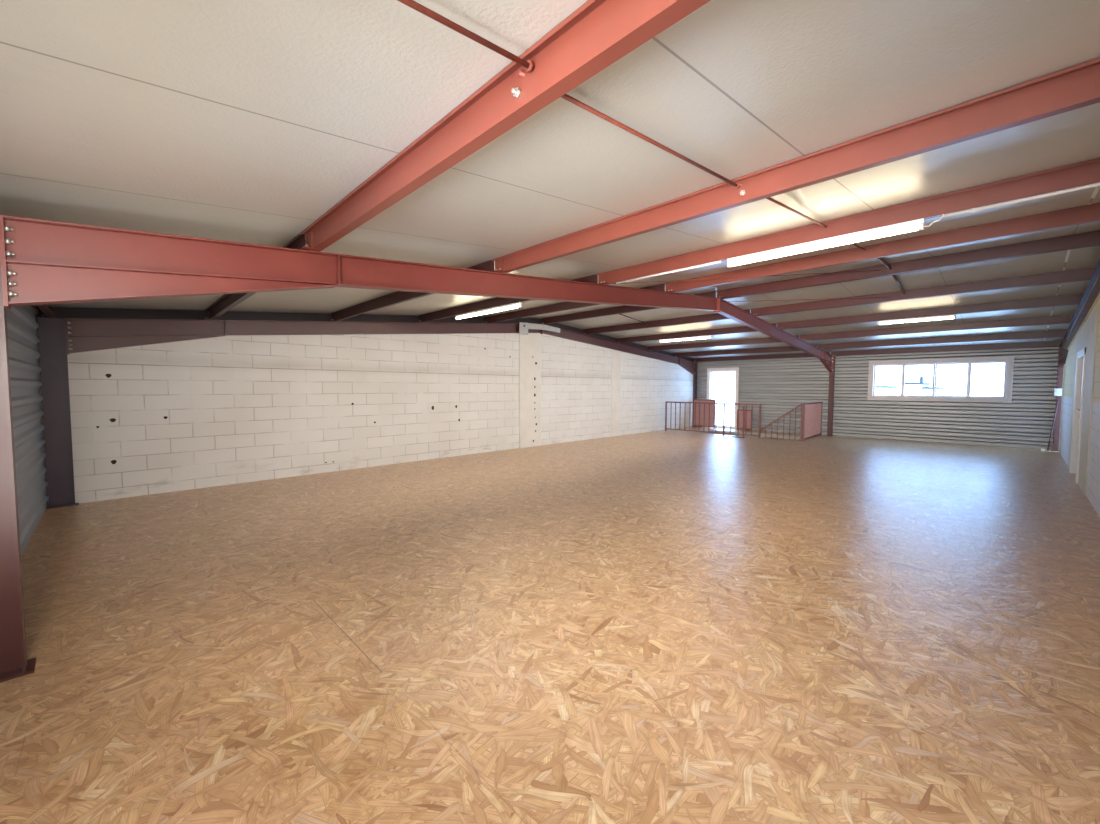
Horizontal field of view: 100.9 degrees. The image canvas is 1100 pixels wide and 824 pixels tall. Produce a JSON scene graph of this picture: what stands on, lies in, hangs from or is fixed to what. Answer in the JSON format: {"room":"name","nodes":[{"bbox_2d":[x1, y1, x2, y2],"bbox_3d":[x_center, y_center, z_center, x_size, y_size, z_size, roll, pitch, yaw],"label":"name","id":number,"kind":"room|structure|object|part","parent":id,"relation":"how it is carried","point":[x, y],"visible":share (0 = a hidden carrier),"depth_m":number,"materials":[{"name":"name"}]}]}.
{"room":"empty warehouse loft","nodes":[
{"label":"empty warehouse loft","id":0,"kind":"room"},
{"bbox_2d":[6,305,48,554],"bbox_3d":[-3.239,0.113,2.512,0.022,2.391,10.300,-3,4,-44],"label":"wall","id":1,"kind":"structure","parent":0,"point":[22,325],"depth_m":4.40,"materials":[{"name":"grey metal"}]},
{"bbox_2d":[35,306,692,507],"bbox_3d":[-0.257,-0.746,11.489,0.287,3.168,17.050,3,4,44],"label":"wall","id":2,"kind":"structure","parent":0,"point":[229,409],"depth_m":7.74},
{"bbox_2d":[0,426,1099,823],"bbox_3d":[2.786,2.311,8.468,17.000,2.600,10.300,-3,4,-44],"label":"floor","id":3,"kind":"structure","parent":0,"point":[669,626],"depth_m":2.56,"materials":[{"name":"wood"}]},
{"bbox_2d":[36,316,697,508],"bbox_3d":[-0.232,-0.669,11.343,0.164,3.030,16.660,3,4,44],"label":"frame","id":4,"kind":"object","parent":3,"relation":"on","point":[59,337],"visible":0.93,"depth_m":5.88,"materials":[{"name":"metal"}]},
{"bbox_2d":[37,304,55,317],"bbox_3d":[-4.400,-1.093,3.789,0.120,0.137,4.550,-3,4,-44],"label":"ceiling beam","id":5,"kind":"structure","parent":4,"relation":"attached to","point":[45,309],"depth_m":4.94,"materials":[{"name":"red metal"}]},
{"bbox_3d":[-5.937,1.136,5.540,0.160,0.012,0.265,3,4,44],"label":"plate","id":6,"kind":"part","parent":4,"relation":"part of","materials":[{"name":"metal"}]},
{"bbox_3d":[-5.855,-0.915,5.511,0.126,0.432,0.016,3,4,44],"label":"plate","id":7,"kind":"part","parent":4,"relation":"part of","materials":[{"name":"red metal"}]},
{"bbox_2d":[418,274,597,321],"bbox_3d":[-0.989,-1.729,7.283,0.120,0.137,4.550,-3,4,-44],"label":"ceiling beam","id":8,"kind":"structure","parent":4,"relation":"attached to","point":[498,301],"depth_m":7.51,"materials":[{"name":"red metal"}]},
{"bbox_2d":[455,302,520,319],"bbox_3d":[-1.042,-1.622,7.350,0.050,0.079,1.730,-3,4,-44],"label":"fluorescent light","id":9,"kind":"object","parent":8,"relation":"attached to","point":[518,304],"visible":1,"depth_m":7.24,"materials":[{"name":"white plastic"}]},
{"bbox_2d":[519,322,559,334],"bbox_3d":[-0.249,-2.006,11.162,0.094,0.300,1.400,3,4,44],"label":"bracket","id":10,"kind":"object","parent":4,"relation":"attached to","point":[523,327],"visible":1,"depth_m":10.98,"materials":[{"name":"metal"}]},
{"bbox_3d":[-0.622,-1.980,10.744,0.020,0.290,0.280,3,4,44],"label":"plate","id":11,"kind":"part","parent":10,"relation":"part of","materials":[{"name":"metal"}]},
{"bbox_2d":[541,291,715,324],"bbox_3d":[1.364,-2.158,9.694,0.120,0.144,4.550,-3,4,-44],"label":"ceiling beam","id":12,"kind":"structure","parent":4,"relation":"attached to","point":[619,309],"depth_m":9.97,"materials":[{"name":"red metal"}]},
{"bbox_2d":[608,309,647,323],"bbox_3d":[1.805,-2.168,10.382,0.054,0.166,1.644,3,4,43],"label":"rod","id":13,"kind":"object","parent":12,"relation":"attached to","point":[608,309],"visible":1,"depth_m":10.50,"materials":[{"name":"red metal"}]},
{"bbox_2d":[582,309,749,334],"bbox_3d":[2.477,-2.100,10.849,0.120,0.144,4.550,-3,4,-44],"label":"ceiling beam","id":14,"kind":"structure","parent":4,"relation":"attached to","point":[715,316],"depth_m":10.73,"materials":[{"name":"red metal"}]},
{"bbox_2d":[617,323,776,342],"bbox_3d":[3.590,-2.042,12.004,0.120,0.144,4.550,-3,4,-44],"label":"ceiling beam","id":15,"kind":"structure","parent":4,"relation":"attached to","point":[743,329],"depth_m":11.89,"materials":[{"name":"red metal"}]},
{"bbox_2d":[659,335,711,341],"bbox_3d":[3.561,-1.934,12.046,0.050,0.079,1.500,-3,4,-44],"label":"fluorescent light","id":16,"kind":"object","parent":15,"relation":"attached to","point":[707,336],"visible":1,"depth_m":11.98,"materials":[{"name":"white plastic"}]},
{"bbox_2d":[693,352,829,361],"bbox_3d":[6.984,-1.865,15.527,0.120,0.144,4.550,-3,4,-44],"label":"ceiling beam","id":17,"kind":"structure","parent":4,"relation":"attached to","point":[791,355],"depth_m":15.52,"materials":[{"name":"red metal"}]},
{"bbox_2d":[0,215,834,682],"bbox_3d":[2.938,-0.487,8.069,0.164,3.030,16.660,3,4,44],"label":"frame","id":18,"kind":"object","parent":3,"relation":"on","point":[42,262],"visible":1,"depth_m":2.65,"materials":[{"name":"red metal"}]},
{"bbox_3d":[-2.685,-0.733,2.237,0.126,0.432,0.016,3,4,44],"label":"plate","id":19,"kind":"part","parent":18,"relation":"part of","materials":[{"name":"red metal"}]},
{"bbox_3d":[-2.767,1.319,2.267,0.160,0.012,0.265,3,4,44],"label":"plate","id":20,"kind":"part","parent":18,"relation":"part of","materials":[{"name":"red metal"}]},
{"bbox_2d":[204,234,305,319],"bbox_3d":[-3.328,-1.293,4.887,0.120,0.137,4.550,-3,4,-44],"label":"ceiling beam","id":21,"kind":"structure","parent":18,"relation":"attached to","point":[226,302],"depth_m":5.30,"materials":[{"name":"red metal"}]},
{"bbox_2d":[330,260,493,320],"bbox_3d":[-2.131,-1.516,6.114,0.120,0.137,4.550,-3,4,-44],"label":"ceiling beam","id":22,"kind":"structure","parent":18,"relation":"attached to","point":[397,297],"depth_m":6.25,"materials":[{"name":"red metal"}]},
{"bbox_2d":[300,0,710,251],"bbox_3d":[-0.236,-1.115,1.693,0.120,0.137,4.308,-3,4,-44],"label":"ceiling beam","id":23,"kind":"structure","parent":18,"relation":"attached to","point":[599,33],"depth_m":1.58,"materials":[{"name":"red metal"}]},
{"bbox_2d":[397,0,534,72],"bbox_3d":[-0.610,-1.037,0.968,1.582,0.171,0.033,-3,4,-44],"label":"rod","id":24,"kind":"object","parent":23,"relation":"attached to","point":[529,66],"visible":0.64,"depth_m":1.32,"materials":[{"name":"red metal"}]},
{"bbox_2d":[484,284,664,322],"bbox_3d":[0.139,-1.940,8.438,0.120,0.137,4.550,-3,4,-44],"label":"ceiling beam","id":25,"kind":"structure","parent":18,"relation":"attached to","point":[563,306],"depth_m":8.68,"materials":[{"name":"red metal"}]},
{"bbox_3d":[2.938,-1.872,7.992,0.122,0.244,0.028,3,4,44],"label":"ridge plate","id":26,"kind":"part","parent":18,"relation":"part of","materials":[{"name":"red metal"}]},
{"bbox_2d":[648,335,798,350],"bbox_3d":[4.786,-1.980,13.246,0.120,0.144,4.550,-3,4,-44],"label":"ceiling beam","id":27,"kind":"structure","parent":18,"relation":"attached to","point":[768,339],"depth_m":13.19,"materials":[{"name":"red metal"}]},
{"bbox_2d":[674,345,816,356],"bbox_3d":[5.969,-1.918,14.473,0.120,0.144,4.550,-3,4,-44],"label":"ceiling beam","id":28,"kind":"structure","parent":18,"relation":"attached to","point":[787,348],"depth_m":14.42,"materials":[{"name":"red metal"}]},
{"bbox_2d":[613,270,879,283],"bbox_3d":[2.674,-1.784,6.000,3.802,0.330,0.009,0,3,-9],"label":"wire","id":29,"kind":"object","parent":18,"relation":"attached to","point":[873,270],"visible":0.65,"depth_m":5.96,"materials":[{"name":"red metal"}]},
{"bbox_2d":[492,57,1099,272],"bbox_3d":[0.981,-1.338,2.899,0.120,0.137,4.365,-3,4,-44],"label":"ceiling beam","id":30,"kind":"structure","parent":18,"relation":"attached to","point":[1077,86],"depth_m":2.29,"materials":[{"name":"red metal"}]},
{"bbox_2d":[517,69,739,188],"bbox_3d":[0.521,-1.249,2.134,1.762,0.188,0.033,-3,4,-45],"label":"rod","id":31,"kind":"object","parent":30,"relation":"attached to","point":[520,73],"visible":0.81,"depth_m":1.99,"materials":[{"name":"red metal"}]},
{"bbox_2d":[728,297,890,301],"bbox_3d":[4.399,-1.931,7.808,2.513,0.050,0.010,1,3,15],"label":"wire","id":32,"kind":"object","parent":18,"relation":"attached to","point":[871,297],"visible":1,"depth_m":7.79,"materials":[{"name":"red metal"}]},
{"bbox_3d":[8.591,-1.454,13.866,0.126,0.495,0.016,3,4,44],"label":"plate","id":33,"kind":"part","parent":18,"relation":"part of","materials":[{"name":"red metal"}]},
{"bbox_2d":[597,158,1099,284],"bbox_3d":[2.142,-1.549,4.049,0.120,0.137,4.420,-3,4,-44],"label":"ceiling beam","id":34,"kind":"structure","parent":18,"relation":"attached to","point":[1087,172],"depth_m":3.51,"materials":[{"name":"red metal"}]},
{"bbox_2d":[616,261,721,283],"bbox_3d":[1.250,-1.521,4.984,0.031,0.031,1.300,-3,4,-44],"label":"conduit","id":35,"kind":"object","parent":34,"relation":"attached to","point":[716,262],"visible":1,"depth_m":4.90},
{"bbox_2d":[739,182,827,227],"bbox_3d":[1.740,-1.464,3.281,1.682,0.181,0.033,-3,4,-44],"label":"rod","id":36,"kind":"object","parent":34,"relation":"attached to","point":[740,183],"visible":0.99,"depth_m":3.31,"materials":[{"name":"red metal"}]},
{"bbox_2d":[727,214,943,266],"bbox_3d":[2.310,-1.432,3.888,0.050,0.085,1.615,-3,4,-44],"label":"fluorescent light","id":37,"kind":"object","parent":34,"relation":"attached to","point":[914,225],"visible":1,"depth_m":3.79,"materials":[{"name":"white plastic"}]},
{"bbox_2d":[943,182,1099,217],"bbox_3d":[3.252,-1.405,2.917,0.031,0.031,1.100,-3,4,-44],"label":"conduit","id":38,"kind":"object","parent":34,"relation":"attached to","point":[972,210],"visible":1,"depth_m":3.01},
{"bbox_2d":[665,203,1099,291],"bbox_3d":[3.288,-1.759,5.185,0.120,0.137,4.474,-3,4,-44],"label":"ceiling beam","id":39,"kind":"structure","parent":18,"relation":"attached to","point":[1089,213],"depth_m":4.68,"materials":[{"name":"red metal"}]},
{"bbox_2d":[821,226,865,251],"bbox_3d":[2.891,-1.675,4.426,0.033,0.179,1.662,3,4,45],"label":"rod","id":40,"kind":"object","parent":39,"relation":"attached to","point":[854,244],"visible":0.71,"depth_m":4.76,"materials":[{"name":"red metal"}]},
{"bbox_2d":[716,230,1099,298],"bbox_3d":[4.534,-1.976,6.419,0.120,0.144,4.532,-3,4,-44],"label":"ceiling beam","id":41,"kind":"structure","parent":18,"relation":"attached to","point":[1087,239],"depth_m":5.92,"materials":[{"name":"red metal"}]},
{"bbox_2d":[877,257,891,269],"bbox_3d":[4.062,-1.923,5.650,1.661,0.086,0.052,-3,4,-45],"label":"strut","id":42,"kind":"object","parent":41,"relation":"attached to","point":[881,259],"visible":0.39,"depth_m":5.92,"materials":[{"name":"red metal"}]},
{"bbox_2d":[887,267,906,294],"bbox_3d":[5.231,-1.971,6.843,0.077,0.190,1.644,3,4,44],"label":"rod","id":43,"kind":"object","parent":41,"relation":"attached to","point":[903,292],"visible":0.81,"depth_m":7.00,"materials":[{"name":"red metal"}]},
{"bbox_2d":[750,267,1095,315],"bbox_3d":[5.665,-1.917,7.555,0.120,0.144,4.586,-3,4,-44],"label":"ceiling beam","id":44,"kind":"structure","parent":18,"relation":"attached to","point":[1084,274],"depth_m":7.08,"materials":[{"name":"red metal"}]},
{"bbox_2d":[777,294,1082,329],"bbox_3d":[6.797,-1.858,8.691,0.120,0.144,4.639,-3,4,-44],"label":"ceiling beam","id":45,"kind":"structure","parent":18,"relation":"attached to","point":[1068,299],"depth_m":8.27,"materials":[{"name":"red metal"}]},
{"bbox_2d":[878,314,955,324],"bbox_3d":[6.904,-1.742,8.593,0.050,0.079,1.160,-3,4,-44],"label":"fluorescent light","id":46,"kind":"object","parent":45,"relation":"attached to","point":[953,316],"visible":1,"depth_m":8.55,"materials":[{"name":"white plastic"}]},
{"bbox_2d":[800,315,1073,340],"bbox_3d":[8.013,-1.794,9.912,0.120,0.144,4.696,-3,4,-44],"label":"ceiling beam","id":47,"kind":"structure","parent":18,"relation":"attached to","point":[1063,319],"depth_m":9.55,"materials":[{"name":"red metal"}]},
{"bbox_2d":[818,330,1066,349],"bbox_3d":[9.216,-1.731,11.119,0.120,0.144,4.753,-3,4,-44],"label":"ceiling beam","id":48,"kind":"structure","parent":18,"relation":"attached to","point":[1057,333],"depth_m":10.79,"materials":[{"name":"red metal"}]},
{"bbox_2d":[831,340,1061,355],"bbox_3d":[10.248,-1.677,12.156,0.120,0.144,4.802,-3,4,-44],"label":"ceiling beam","id":49,"kind":"structure","parent":18,"relation":"attached to","point":[1037,344],"depth_m":11.85,"materials":[{"name":"red metal"}]},
{"bbox_2d":[692,399,715,427],"bbox_3d":[5.670,0.053,16.748,0.040,1.042,0.880,-3,4,-44],"label":"panel","id":50,"kind":"object","parent":3,"relation":"on","point":[696,422],"visible":0.94,"depth_m":16.72,"materials":[{"name":"red metal"}]},
{"bbox_3d":[5.378,0.048,17.050,0.040,1.020,0.040,-3,4,-44],"label":"post","id":51,"kind":"part","parent":50,"relation":"part of","materials":[{"name":"red metal"}]},
{"bbox_3d":[5.671,-0.445,16.721,0.040,0.045,0.840,-3,4,-44],"label":"rail","id":52,"kind":"part","parent":50,"relation":"part of","materials":[{"name":"red metal"}]},
{"bbox_3d":[5.962,0.082,16.447,0.040,1.020,0.040,-3,4,-44],"label":"post","id":53,"kind":"part","parent":50,"relation":"part of","materials":[{"name":"metal"}]},
{"bbox_2d":[665,401,760,437],"bbox_3d":[5.021,0.202,14.330,0.040,1.000,3.140,-3,4,-44],"label":"stair railing","id":54,"kind":"object","parent":3,"relation":"on","point":[666,402],"visible":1,"depth_m":14.17,"materials":[{"name":"red metal"}]},
{"bbox_3d":[3.943,0.160,15.444,0.040,0.960,0.040,-3,4,-44],"label":"post","id":55,"kind":"part","parent":54,"relation":"part of","materials":[{"name":"red metal"}]},
{"bbox_3d":[5.019,0.631,14.353,0.030,0.030,3.140,-3,4,-44],"label":"rail","id":56,"kind":"part","parent":54,"relation":"part of","materials":[{"name":"red metal"}]},
{"bbox_3d":[5.022,-0.278,14.305,0.035,0.040,3.140,-3,4,-44],"label":"rail","id":57,"kind":"part","parent":54,"relation":"part of","materials":[{"name":"red metal"}]},
{"bbox_3d":[5.354,0.241,13.987,0.040,0.960,0.040,-3,4,-44],"label":"post","id":58,"kind":"part","parent":54,"relation":"part of","materials":[{"name":"metal"}]},
{"bbox_3d":[6.098,0.284,13.219,0.040,0.960,0.040,-3,4,-44],"label":"post","id":59,"kind":"part","parent":54,"relation":"part of","materials":[{"name":"red metal"}]},
{"bbox_2d":[732,406,744,437],"bbox_3d":[5.564,0.282,13.412,0.060,0.940,0.360,-3,4,-44],"label":"gate leg","id":60,"kind":"object","parent":3,"relation":"on","point":[743,406],"visible":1,"depth_m":13.29,"materials":[{"name":"red metal"}]},
{"bbox_2d":[737,409,751,430],"bbox_3d":[6.712,0.273,15.680,0.040,0.722,0.520,-3,4,-44],"label":"panel","id":61,"kind":"object","parent":3,"relation":"on","point":[749,412],"visible":0.61,"depth_m":15.67,"materials":[{"name":"metal"}]},
{"bbox_2d":[760,404,802,440],"bbox_3d":[6.520,0.265,12.882,0.040,1.034,1.170,-3,4,-44],"label":"stair handrail","id":62,"kind":"object","parent":3,"relation":"on","point":[801,405],"visible":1,"depth_m":12.70,"materials":[{"name":"red metal"}]},
{"bbox_3d":[6.520,0.173,12.877,0.030,0.848,1.170,-3,4,-44],"label":"rail","id":63,"kind":"part","parent":62,"relation":"part of","materials":[{"name":"red metal"}]},
{"bbox_3d":[6.536,0.763,12.890,0.030,0.020,1.080,-3,4,-44],"label":"rail","id":64,"kind":"part","parent":62,"relation":"part of","materials":[{"name":"red metal"}]},
{"bbox_3d":[6.913,0.295,12.476,0.040,1.020,0.040,-3,4,-44],"label":"post","id":65,"kind":"part","parent":62,"relation":"part of","materials":[{"name":"red metal"}]},
{"bbox_2d":[802,402,822,440],"bbox_3d":[7.720,0.241,13.338,0.042,1.040,2.240,3,4,42],"label":"panel","id":66,"kind":"object","parent":3,"relation":"on","point":[812,412],"visible":0.98,"depth_m":13.25,"materials":[{"name":"metal"}]},
{"bbox_3d":[6.987,0.303,12.520,0.040,1.000,0.040,3,4,42],"label":"post","id":67,"kind":"part","parent":66,"relation":"part of","materials":[{"name":"red metal"}]},
{"bbox_3d":[7.721,-0.258,13.311,0.040,0.040,2.240,3,4,42],"label":"rail","id":68,"kind":"part","parent":66,"relation":"part of","materials":[{"name":"red metal"}]},
{"bbox_3d":[8.452,0.220,14.158,0.040,1.000,0.040,3,4,42],"label":"post","id":69,"kind":"part","parent":66,"relation":"part of","materials":[{"name":"metal"}]},
{"bbox_2d":[1047,400,1058,449],"bbox_3d":[11.754,0.314,10.617,0.157,1.183,0.023,1,3,19],"label":"leaning pole","id":70,"kind":"object","parent":3,"relation":"on","point":[1057,400],"visible":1,"depth_m":10.61,"materials":[{"name":"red metal"}]},
{"bbox_2d":[1051,259,1099,450],"bbox_3d":[6.006,-0.311,4.906,16.660,3.030,0.160,-3,4,-44],"label":"frame","id":71,"kind":"object","parent":3,"relation":"on","point":[1092,290],"visible":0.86,"depth_m":8.30,"materials":[{"name":"red metal"}]},
{"bbox_2d":[1053,389,1061,395],"bbox_3d":[11.802,-0.456,10.551,0.085,0.170,0.140,-3,4,-44],"label":"junction box","id":72,"kind":"object","parent":71,"relation":"attached to","point":[1057,392],"visible":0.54,"depth_m":10.53,"materials":[{"name":"white plastic"}]},
{"bbox_3d":[11.851,-1.268,10.512,0.016,0.495,0.126,-3,4,-44],"label":"plate","id":73,"kind":"part","parent":71,"relation":"part of","materials":[{"name":"red metal"}]},
{"bbox_2d":[0,0,1099,357],"bbox_3d":[2.779,-1.806,8.231,17.050,0.893,10.300,-3,4,-44],"label":"ceiling","id":74,"kind":"structure","parent":0,"point":[242,121],"depth_m":1.96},
{"bbox_2d":[697,347,1058,449],"bbox_3d":[8.741,-0.556,14.073,0.055,2.560,10.300,-3,4,-44],"label":"wall","id":75,"kind":"structure","parent":0,"point":[779,385],"depth_m":12.97,"materials":[{"name":"grey metal"}]},
{"bbox_2d":[707,367,738,428],"bbox_3d":[6.313,-0.482,16.602,0.160,2.250,1.180,-3,4,-44],"label":"door","id":76,"kind":"structure","parent":75,"relation":"in","point":[735,369],"depth_m":16.39,"materials":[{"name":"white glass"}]},
{"bbox_2d":[867,356,1013,402],"bbox_3d":[10.429,-0.864,12.319,0.160,1.150,2.980,-3,4,-44],"label":"window","id":77,"kind":"structure","parent":75,"relation":"in","point":[1008,360],"depth_m":12.14,"materials":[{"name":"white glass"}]},
{"bbox_3d":[9.736,-0.906,13.078,0.030,0.910,0.685,-3,4,-44],"label":"sash","id":78,"kind":"part","parent":77,"relation":"part of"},
{"bbox_3d":[10.184,-0.878,12.558,0.030,0.910,0.685,-3,4,-44],"label":"sash","id":79,"kind":"part","parent":77,"relation":"part of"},
{"bbox_3d":[10.689,-0.852,12.094,0.030,0.910,0.685,-3,4,-44],"label":"sash","id":80,"kind":"part","parent":77,"relation":"part of","materials":[{"name":"white glass"}]},
{"bbox_3d":[11.136,-0.823,11.575,0.030,0.910,0.685,-3,4,-44],"label":"sash","id":81,"kind":"part","parent":77,"relation":"part of","materials":[{"name":"glass"}]},
{"bbox_2d":[1060,293,1099,516],"bbox_3d":[6.108,-0.376,4.820,16.700,3.170,0.220,-3,4,-44],"label":"wall","id":82,"kind":"structure","parent":0,"point":[1093,480],"depth_m":6.03,"materials":[{"name":"white paint"}]},
{"bbox_2d":[1058,364,1064,451],"bbox_3d":[11.781,-0.189,10.316,0.035,2.240,0.230,-3,4,-44],"label":"trim","id":83,"kind":"structure","parent":82,"relation":"attached to","point":[1064,364],"depth_m":10.39,"materials":[{"name":"white plastic"}]},
{"bbox_2d":[1070,348,1086,482],"bbox_3d":[8.652,0.040,7.370,1.350,2.080,0.152,-3,4,-44],"label":"door","id":84,"kind":"structure","parent":82,"relation":"in","point":[1081,355],"depth_m":7.76,"materials":[{"name":"white wood"}]},
{"bbox_2d":[1068,308,1098,495],"bbox_3d":[8.467,-0.179,7.248,3.250,2.530,0.012,-3,4,-44],"label":"trim","id":85,"kind":"structure","parent":82,"relation":"attached to","point":[1086,337],"depth_m":6.54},
{"label":"outside","id":86,"kind":"structure","parent":0,"visible":0},
{"bbox_2d":[875,386,897,394],"bbox_3d":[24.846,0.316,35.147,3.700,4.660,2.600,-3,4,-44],"label":"building","id":87,"kind":"structure","parent":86,"point":[879,390],"depth_m":33.32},
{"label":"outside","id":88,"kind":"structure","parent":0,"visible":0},
{"bbox_2d":[900,376,929,394],"bbox_3d":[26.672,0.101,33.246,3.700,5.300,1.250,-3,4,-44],"label":"building","id":89,"kind":"structure","parent":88,"point":[910,388],"depth_m":31.85,"materials":[{"name":"white"}]},
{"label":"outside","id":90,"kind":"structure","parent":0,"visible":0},
{"bbox_2d":[922,387,944,395],"bbox_3d":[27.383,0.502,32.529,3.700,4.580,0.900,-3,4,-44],"label":"building","id":91,"kind":"structure","parent":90,"point":[926,390],"depth_m":31.35,"materials":[{"name":"white"}]}
]}

